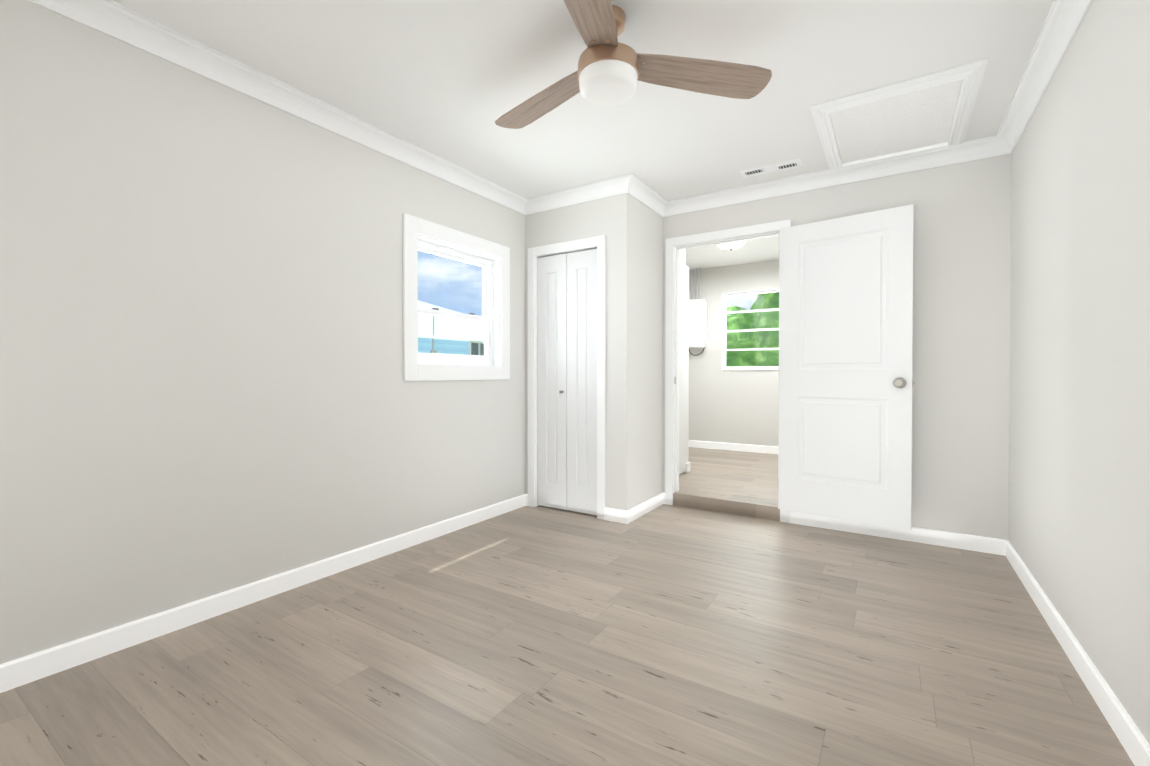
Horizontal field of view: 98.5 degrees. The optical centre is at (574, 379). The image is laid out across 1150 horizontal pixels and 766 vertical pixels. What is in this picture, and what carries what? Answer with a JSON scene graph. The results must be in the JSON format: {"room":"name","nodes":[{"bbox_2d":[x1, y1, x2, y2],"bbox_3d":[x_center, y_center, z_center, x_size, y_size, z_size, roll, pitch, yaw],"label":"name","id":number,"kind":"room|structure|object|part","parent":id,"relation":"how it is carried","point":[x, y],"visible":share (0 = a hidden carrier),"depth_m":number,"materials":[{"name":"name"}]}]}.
{"room":"empty bedroom","nodes":[
{"label":"empty bedroom","id":0,"kind":"room"},
{"bbox_2d":[0,0,525,663],"bbox_3d":[-0.560,-0.203,3.979,0.150,2.480,7.110,0,1,33],"label":"wall","id":1,"kind":"structure","parent":0,"point":[206,390],"depth_m":2.15,"materials":[{"name":"grey paint"}]},
{"bbox_2d":[0,494,527,692],"bbox_3d":[-1.359,1.006,2.579,0.035,0.092,3.570,0,1,33],"label":"baseboard","id":2,"kind":"structure","parent":1,"relation":"attached to","point":[15,673],"depth_m":2.19,"materials":[{"name":"white wood"}]},
{"bbox_2d":[28,0,527,214],"bbox_3d":[-1.340,-1.380,2.542,0.082,0.095,3.570,0,1,33],"label":"crown molding","id":3,"kind":"structure","parent":1,"relation":"attached to","point":[111,18],"depth_m":2.32,"materials":[{"name":"white wood"}]},
{"bbox_2d":[403,213,509,380],"bbox_3d":[-0.841,-0.513,3.505,0.148,1.033,0.995,0,1,33],"label":"window","id":4,"kind":"structure","parent":1,"relation":"in","point":[413,227],"depth_m":3.48,"materials":[{"name":"white"}]},
{"bbox_3d":[-0.884,-0.664,3.531,0.025,0.447,0.711,0,1,33],"label":"left window upper sash","id":5,"kind":"part","parent":4,"relation":"part of","materials":[{"name":"clear glass"}]},
{"bbox_3d":[-0.859,-0.309,3.519,0.025,0.337,0.711,0,1,33],"label":"left window lower sash","id":6,"kind":"part","parent":4,"relation":"part of","materials":[{"name":"clear glass"}]},
{"bbox_2d":[0,504,1134,765],"bbox_3d":[0.080,1.089,1.957,3.430,0.060,4.380,0,1,33],"label":"floor","id":7,"kind":"structure","parent":0,"point":[664,634],"depth_m":1.83,"materials":[{"name":"brown wood"}]},
{"bbox_2d":[525,193,633,510],"bbox_3d":[0.013,-0.202,3.872,0.930,2.480,0.110,0,1,33],"label":"wall","id":8,"kind":"structure","parent":0,"point":[611,218],"depth_m":3.64,"materials":[{"name":"grey paint"}]},
{"bbox_2d":[528,235,605,519],"bbox_3d":[-0.046,0.013,3.912,0.610,2.050,0.112,0,1,33],"label":"door frame","id":9,"kind":"structure","parent":8,"relation":"attached to","point":[536,448],"depth_m":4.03,"materials":[{"name":"white wood"}]},
{"bbox_2d":[537,249,596,514],"bbox_3d":[-0.067,0.020,3.881,0.572,2.013,0.064,0,1,33],"label":"bifold closet door","id":10,"kind":"structure","parent":8,"relation":"in","point":[567,373],"depth_m":3.88,"materials":[{"name":"white wood"}]},
{"bbox_2d":[528,173,639,214],"bbox_3d":[0.033,-1.393,3.732,0.922,0.095,0.082,0,1,33],"label":"crown molding","id":11,"kind":"structure","parent":8,"relation":"attached to","point":[629,183],"depth_m":3.70,"materials":[{"name":"white wood"}]},
{"bbox_2d":[113,0,1053,269],"bbox_3d":[0.819,-1.493,3.077,3.430,0.120,7.110,0,1,33],"label":"ceiling","id":12,"kind":"structure","parent":0,"point":[451,80],"depth_m":2.25,"materials":[{"name":"white paint"}]},
{"bbox_2d":[495,0,771,128],"bbox_3d":[0.025,-1.271,1.932,1.207,0.301,1.213,0,1,33],"label":"fan","id":13,"kind":"object","parent":12,"relation":"attached to","point":[611,70],"visible":1,"depth_m":1.97,"materials":[{"name":"brown wood"}]},
{"bbox_3d":[-0.138,-1.250,2.233,0.176,0.008,0.615,-14,10,-42],"label":"blade","id":14,"kind":"part","parent":13,"relation":"part of","materials":[{"name":"brown wood"}]},
{"bbox_3d":[0.024,-1.243,1.569,0.176,0.008,0.615,11,3,15],"label":"blade","id":15,"kind":"part","parent":13,"relation":"part of","materials":[{"name":"brown wood"}]},
{"bbox_3d":[0.513,-1.248,2.037,0.615,0.008,0.176,0,-9,-13],"label":"blade","id":16,"kind":"part","parent":13,"relation":"part of","materials":[{"name":"brown wood"}]},
{"bbox_2d":[717,241,745,250],"bbox_3d":[1.622,-1.398,5.148,0.316,0.114,0.316,0,1,33],"label":"hall ceiling light","id":17,"kind":"object","parent":12,"relation":"attached to","point":[731,246],"visible":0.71,"depth_m":5.09,"materials":[{"name":"white glass"}]},
{"bbox_2d":[739,158,802,177],"bbox_3d":[1.329,-1.432,3.368,0.385,0.008,0.130,0,1,33],"label":"ceiling vent","id":18,"kind":"object","parent":12,"relation":"in","point":[769,168],"depth_m":3.35,"materials":[{"name":"white metal"}]},
{"bbox_3d":[1.234,-1.432,3.418,0.135,0.006,0.085,0,1,33],"label":"air vent grille","id":19,"kind":"part","parent":18,"relation":"part of","materials":[{"name":"white metal"}]},
{"bbox_3d":[1.425,-1.431,3.318,0.135,0.006,0.085,0,1,33],"label":"air vent grille","id":20,"kind":"part","parent":18,"relation":"part of","materials":[{"name":"white metal"}]},
{"bbox_2d":[810,58,987,169],"bbox_3d":[1.783,-1.414,2.784,0.720,0.033,0.950,0,1,33],"label":"attic hatch","id":21,"kind":"object","parent":12,"relation":"attached to","point":[928,112],"visible":1,"depth_m":2.67,"materials":[{"name":"white wood"}]},
{"bbox_3d":[1.783,-1.425,2.784,0.558,0.010,0.788,0,1,33],"label":"attic hatch panel","id":22,"kind":"part","parent":21,"relation":"part of","materials":[{"name":"white"}]},
{"bbox_2d":[633,198,662,506],"bbox_3d":[0.536,-0.202,3.927,0.110,2.480,0.550,0,1,33],"label":"wall","id":23,"kind":"structure","parent":0,"point":[648,370],"depth_m":3.88,"materials":[{"name":"grey paint"}]},
{"bbox_2d":[605,492,664,523],"bbox_3d":[0.488,0.992,3.897,0.204,0.092,0.674,0,1,33],"label":"baseboard","id":24,"kind":"structure","parent":23,"relation":"attached to","point":[633,513],"depth_m":3.67,"materials":[{"name":"white wood"}]},
{"bbox_2d":[632,179,667,215],"bbox_3d":[0.571,-1.393,3.791,0.082,0.095,0.540,0,1,33],"label":"crown molding","id":25,"kind":"structure","parent":23,"relation":"attached to","point":[648,196],"depth_m":3.84,"materials":[{"name":"white"}]},
{"bbox_2d":[680,249,684,264],"bbox_3d":[0.838,-0.210,4.691,0.120,2.480,0.820,0,1,33],"label":"wall","id":26,"kind":"structure","parent":0,"point":[682,256],"depth_m":4.93,"materials":[{"name":"grey paint"}]},
{"bbox_2d":[679,263,688,473],"bbox_3d":[1.029,-0.107,4.845,0.035,2.050,0.385,0,1,33],"label":"door frame","id":27,"kind":"structure","parent":26,"relation":"attached to","point":[684,377],"depth_m":4.89,"materials":[{"name":"white wood"}]},
{"bbox_2d":[685,462,689,472],"bbox_3d":[1.120,0.882,4.984,0.050,0.090,0.100,0,1,33],"label":"trim","id":28,"kind":"structure","parent":26,"relation":"attached to","point":[687,467],"depth_m":4.94,"materials":[{"name":"white wood"}]},
{"bbox_2d":[673,447,779,520],"bbox_3d":[1.643,1.005,5.178,2.570,0.160,2.730,0,1,33],"label":"floor","id":29,"kind":"structure","parent":0,"point":[743,483],"depth_m":4.44,"materials":[{"name":"brown wood"}]},
{"bbox_2d":[689,260,778,446],"bbox_3d":[2.404,-0.226,6.209,2.420,2.480,0.150,0,1,33],"label":"wall","id":30,"kind":"structure","parent":0,"point":[735,406],"depth_m":6.39,"materials":[{"name":"grey paint"}]},
{"bbox_2d":[689,268,706,355],"bbox_3d":[1.596,-0.892,6.554,0.270,1.155,0.129,0,1,33],"label":"heater","id":31,"kind":"object","parent":30,"relation":"attached to","point":[697,323],"visible":0.9,"depth_m":6.50,"materials":[{"name":"white metal"}]},
{"bbox_2d":[689,440,777,453],"bbox_3d":[2.301,0.868,6.190,2.280,0.092,0.014,0,1,33],"label":"baseboard","id":32,"kind":"structure","parent":30,"relation":"attached to","point":[737,447],"depth_m":6.34,"materials":[{"name":"white wood"}]},
{"bbox_2d":[721,288,778,369],"bbox_3d":[2.316,-0.617,6.225,0.912,1.001,0.112,0,1,33],"label":"window","id":33,"kind":"structure","parent":30,"relation":"in","point":[725,331],"depth_m":6.32,"materials":[{"name":"white plastic"}]},
{"bbox_2d":[662,153,1011,539],"bbox_3d":[1.298,-0.201,3.835,3.130,2.480,0.120,0,1,33],"label":"wall","id":34,"kind":"structure","parent":0,"point":[961,340],"depth_m":3.09,"materials":[{"name":"grey paint"}]},
{"bbox_2d":[665,220,790,522],"bbox_3d":[1.189,-0.061,3.898,0.962,2.198,0.137,0,1,33],"label":"door frame","id":35,"kind":"structure","parent":34,"relation":"attached to","point":[671,243],"depth_m":4.08,"materials":[{"name":"white wood"}]},
{"bbox_2d":[662,136,991,216],"bbox_3d":[1.592,-1.390,3.513,2.100,0.095,0.082,0,1,33],"label":"crown molding","id":36,"kind":"structure","parent":34,"relation":"attached to","point":[981,148],"depth_m":3.39,"materials":[{"name":"white wood"}]},
{"bbox_2d":[778,204,913,530],"bbox_3d":[1.787,-0.072,3.328,0.820,2.020,0.177,1,1,40],"label":"entry door","id":37,"kind":"structure","parent":34,"relation":"in","point":[845,373],"depth_m":3.29,"materials":[{"name":"white wood"}]},
{"bbox_3d":[2.011,0.021,3.070,0.066,0.066,0.071,1,1,40],"label":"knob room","id":38,"kind":"part","parent":37,"relation":"part of","materials":[{"name":"grey metal"}]},
{"bbox_2d":[790,511,1001,554],"bbox_3d":[2.052,0.999,3.283,1.169,0.092,0.014,0,1,33],"label":"baseboard","id":39,"kind":"structure","parent":34,"relation":"attached to","point":[920,535],"depth_m":3.19,"materials":[{"name":"white wood"}]},
{"bbox_2d":[1008,0,1149,744],"bbox_3d":[1.491,-0.172,1.106,0.150,2.480,4.500,0,1,33],"label":"wall","id":40,"kind":"structure","parent":0,"point":[1079,482],"depth_m":1.74,"materials":[{"name":"grey paint"}]},
{"bbox_2d":[992,0,1092,156],"bbox_3d":[1.402,-1.366,1.169,0.082,0.095,4.230,0,1,33],"label":"crown molding","id":41,"kind":"structure","parent":40,"relation":"attached to","point":[1060,27],"depth_m":2.19,"materials":[{"name":"white wood"}]},
{"bbox_2d":[1002,539,1149,765],"bbox_3d":[1.430,1.021,1.176,0.014,0.092,4.230,0,1,33],"label":"baseboard","id":42,"kind":"structure","parent":40,"relation":"attached to","point":[1131,738],"depth_m":1.70,"materials":[{"name":"white wood"}]},
{"label":"outside","id":43,"kind":"structure","parent":0,"visible":0},
{"bbox_3d":[3.073,1.329,9.500,80.000,0.100,80.000,0,1,33],"label":"ground","id":44,"kind":"structure","parent":43,"visible":0},
{"bbox_2d":[418,301,483,355],"bbox_3d":[-8.244,-0.206,9.040,9.450,2.980,13.600,0,1,33],"label":"house","id":45,"kind":"structure","parent":44,"relation":"on","point":[439,347],"depth_m":9.94,"materials":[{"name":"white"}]},
{"bbox_2d":[726,292,778,366],"bbox_3d":[5.788,-3.012,12.879,14.313,8.510,10.724,0,1,33],"label":"trees","id":46,"kind":"object","parent":44,"relation":"on","point":[769,301],"depth_m":9.34,"materials":[{"name":"green plant"}]},
{"bbox_3d":[2.746,-0.308,10.355,2.864,2.500,2.715,0,1,33],"label":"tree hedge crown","id":47,"kind":"part","parent":46,"relation":"part of","materials":[{"name":"green plant"}]},
{"bbox_3d":[5.223,-2.300,10.108,4.455,3.799,4.668,0,1,33],"label":"tree crown","id":48,"kind":"part","parent":46,"relation":"part of","materials":[{"name":"green plant"}]},
{"bbox_3d":[4.455,-0.484,9.875,3.269,2.401,2.557,0,1,33],"label":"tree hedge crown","id":49,"kind":"part","parent":46,"relation":"part of","materials":[{"name":"green plant"}]}
]}

